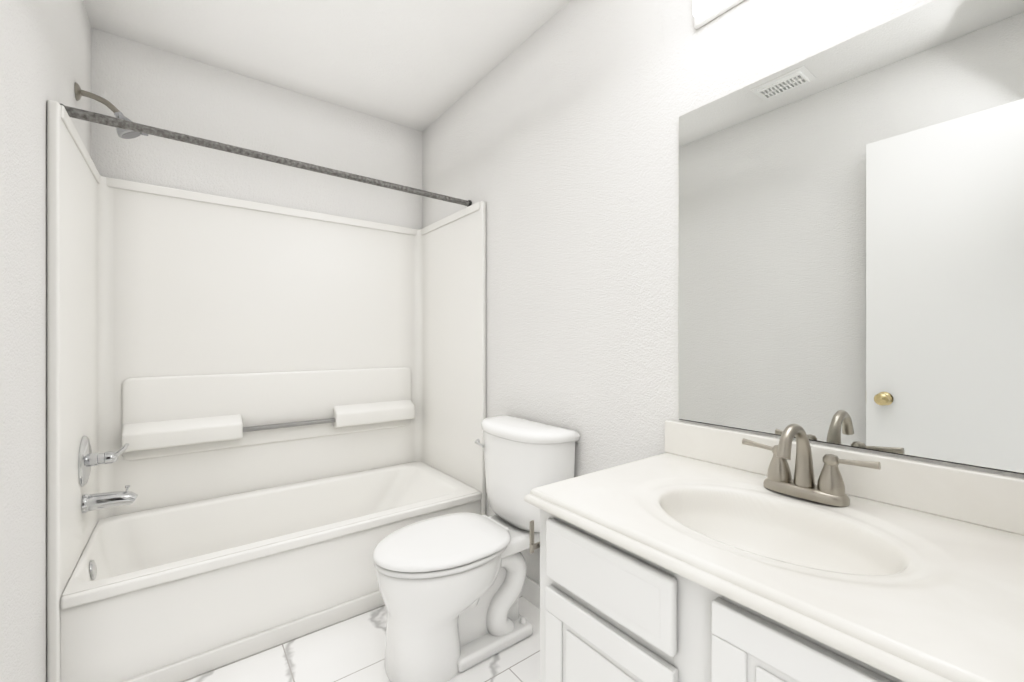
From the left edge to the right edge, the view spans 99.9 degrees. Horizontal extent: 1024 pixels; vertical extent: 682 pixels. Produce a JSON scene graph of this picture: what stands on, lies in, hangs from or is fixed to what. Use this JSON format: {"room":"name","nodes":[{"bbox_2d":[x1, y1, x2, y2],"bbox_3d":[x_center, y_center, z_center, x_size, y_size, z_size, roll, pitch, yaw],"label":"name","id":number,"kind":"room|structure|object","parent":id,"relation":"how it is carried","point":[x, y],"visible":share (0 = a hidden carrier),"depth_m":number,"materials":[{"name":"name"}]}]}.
{"room":"bathroom","nodes":[
{"label":"bathroom","id":0,"kind":"room"},
{"bbox_2d":[0,0,90,681],"bbox_3d":[-1.064,-0.102,0.765,0.120,2.490,2.864,0,0,-37],"label":"wall","id":1,"kind":"structure","parent":0,"point":[45,50],"depth_m":1.10,"materials":[{"name":"paint"}]},
{"bbox_2d":[74,82,147,138],"bbox_3d":[-1.533,-0.873,1.656,0.204,0.165,0.080,0,0,-37],"label":"shower head","id":2,"kind":"object","parent":1,"relation":"attached to","point":[121,133],"visible":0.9,"depth_m":1.65},
{"bbox_2d":[59,103,471,206],"bbox_3d":[-0.838,-0.738,1.842,1.537,0.046,0.038,0,0,-37],"label":"curtain rod","id":3,"kind":"object","parent":1,"relation":"attached to","point":[89,116],"visible":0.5,"depth_m":1.67,"materials":[{"name":"grey metal"}]},
{"bbox_2d":[91,27,421,229],"bbox_3d":[-1.229,-0.102,2.360,1.539,2.490,0.120,0,0,-37],"label":"wall","id":4,"kind":"structure","parent":0,"point":[138,82],"depth_m":2.18,"materials":[{"name":"paint"}]},
{"bbox_2d":[83,0,570,131],"bbox_3d":[-0.402,-1.397,1.265,1.779,0.100,2.864,0,0,-37],"label":"ceiling","id":5,"kind":"structure","parent":0,"point":[420,65],"depth_m":1.93,"materials":[{"name":"paint"}]},
{"bbox_2d":[182,594,539,681],"bbox_3d":[0.044,1.193,0.675,1.779,0.100,4.344,0,0,-37],"label":"floor","id":6,"kind":"structure","parent":0,"point":[351,649],"depth_m":1.54,"materials":[{"name":"tile"}]},
{"bbox_2d":[47,100,485,681],"bbox_3d":[-0.967,0.218,2.013,1.537,1.850,0.747,0,0,-37],"label":"bathtub surround","id":7,"kind":"object","parent":6,"relation":"on","point":[191,336],"visible":0.9,"depth_m":2.01,"materials":[{"name":"plastic"}]},
{"bbox_2d":[78,435,128,486],"bbox_3d":[-1.500,0.433,1.593,0.125,0.180,0.180,0,0,-37],"label":"shower valve","id":8,"kind":"object","parent":7,"relation":"attached to","point":[88,459],"visible":1,"depth_m":1.55,"materials":[{"name":"silver metal"}]},
{"bbox_2d":[81,485,137,512],"bbox_3d":[-1.490,0.584,1.601,0.150,0.075,0.066,0,0,-37],"label":"tub spout","id":9,"kind":"object","parent":7,"relation":"attached to","point":[95,501],"visible":1,"depth_m":1.58,"materials":[{"name":"silver metal"}]},
{"bbox_2d":[243,418,334,431],"bbox_3d":[-1.157,0.438,2.254,0.436,0.025,0.025,0,0,-37],"label":"grab bar","id":10,"kind":"object","parent":7,"relation":"attached to","point":[284,425],"visible":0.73,"depth_m":2.24,"materials":[{"name":"silver metal"}]},
{"bbox_2d":[373,414,579,681],"bbox_3d":[-0.152,0.742,1.615,0.716,0.803,0.532,0,0,-37],"label":"toilet","id":11,"kind":"object","parent":6,"relation":"on","point":[450,586],"visible":0.92,"depth_m":1.55,"materials":[{"name":"ceramic"}]},
{"bbox_2d":[524,420,1023,681],"bbox_3d":[0.514,0.696,0.849,0.575,0.895,0.851,0,0,-37],"label":"bathroom vanity","id":12,"kind":"object","parent":6,"relation":"on","point":[697,553],"visible":1,"depth_m":0.77,"materials":[{"name":"paint"}]},
{"bbox_2d":[530,520,539,553],"bbox_3d":[0.091,0.469,1.044,0.112,0.087,0.013,0,0,-32],"label":"paper holder","id":13,"kind":"object","parent":12,"relation":"attached to","point":[533,546],"visible":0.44,"depth_m":1.02,"materials":[{"name":"silver metal"}]},
{"bbox_2d":[742,424,880,506],"bbox_3d":[0.621,0.262,0.941,0.155,0.166,0.267,0,0,-37],"label":"faucet","id":14,"kind":"object","parent":12,"relation":"on","point":[829,488],"visible":1,"depth_m":0.94,"materials":[{"name":"silver metal"}]},
{"bbox_2d":[422,0,1023,584],"bbox_3d":[0.260,-0.102,1.765,0.120,2.490,2.864,0,0,-37],"label":"wall","id":15,"kind":"structure","parent":0,"point":[552,142],"depth_m":1.59,"materials":[{"name":"paint"}]},
{"bbox_2d":[521,576,539,608],"bbox_3d":[0.173,1.095,1.769,0.013,0.095,1.015,0,0,-37],"label":"baseboard","id":16,"kind":"structure","parent":15,"relation":"attached to","point":[530,592],"depth_m":1.88,"materials":[{"name":"white paint"}]},
{"bbox_2d":[693,0,743,28],"bbox_3d":[0.693,-0.997,0.996,0.115,0.144,0.630,0,0,-37],"label":"sconce","id":17,"kind":"object","parent":15,"relation":"attached to","point":[705,12],"visible":1,"depth_m":1.21,"materials":[{"name":"white paint"}]},
{"bbox_2d":[679,0,1023,474],"bbox_3d":[0.755,-0.224,1.003,0.006,0.931,0.805,0,0,-37],"label":"mirror","id":18,"kind":"object","parent":15,"relation":"attached to","point":[851,242],"visible":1,"depth_m":0.95,"materials":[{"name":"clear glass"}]}
]}

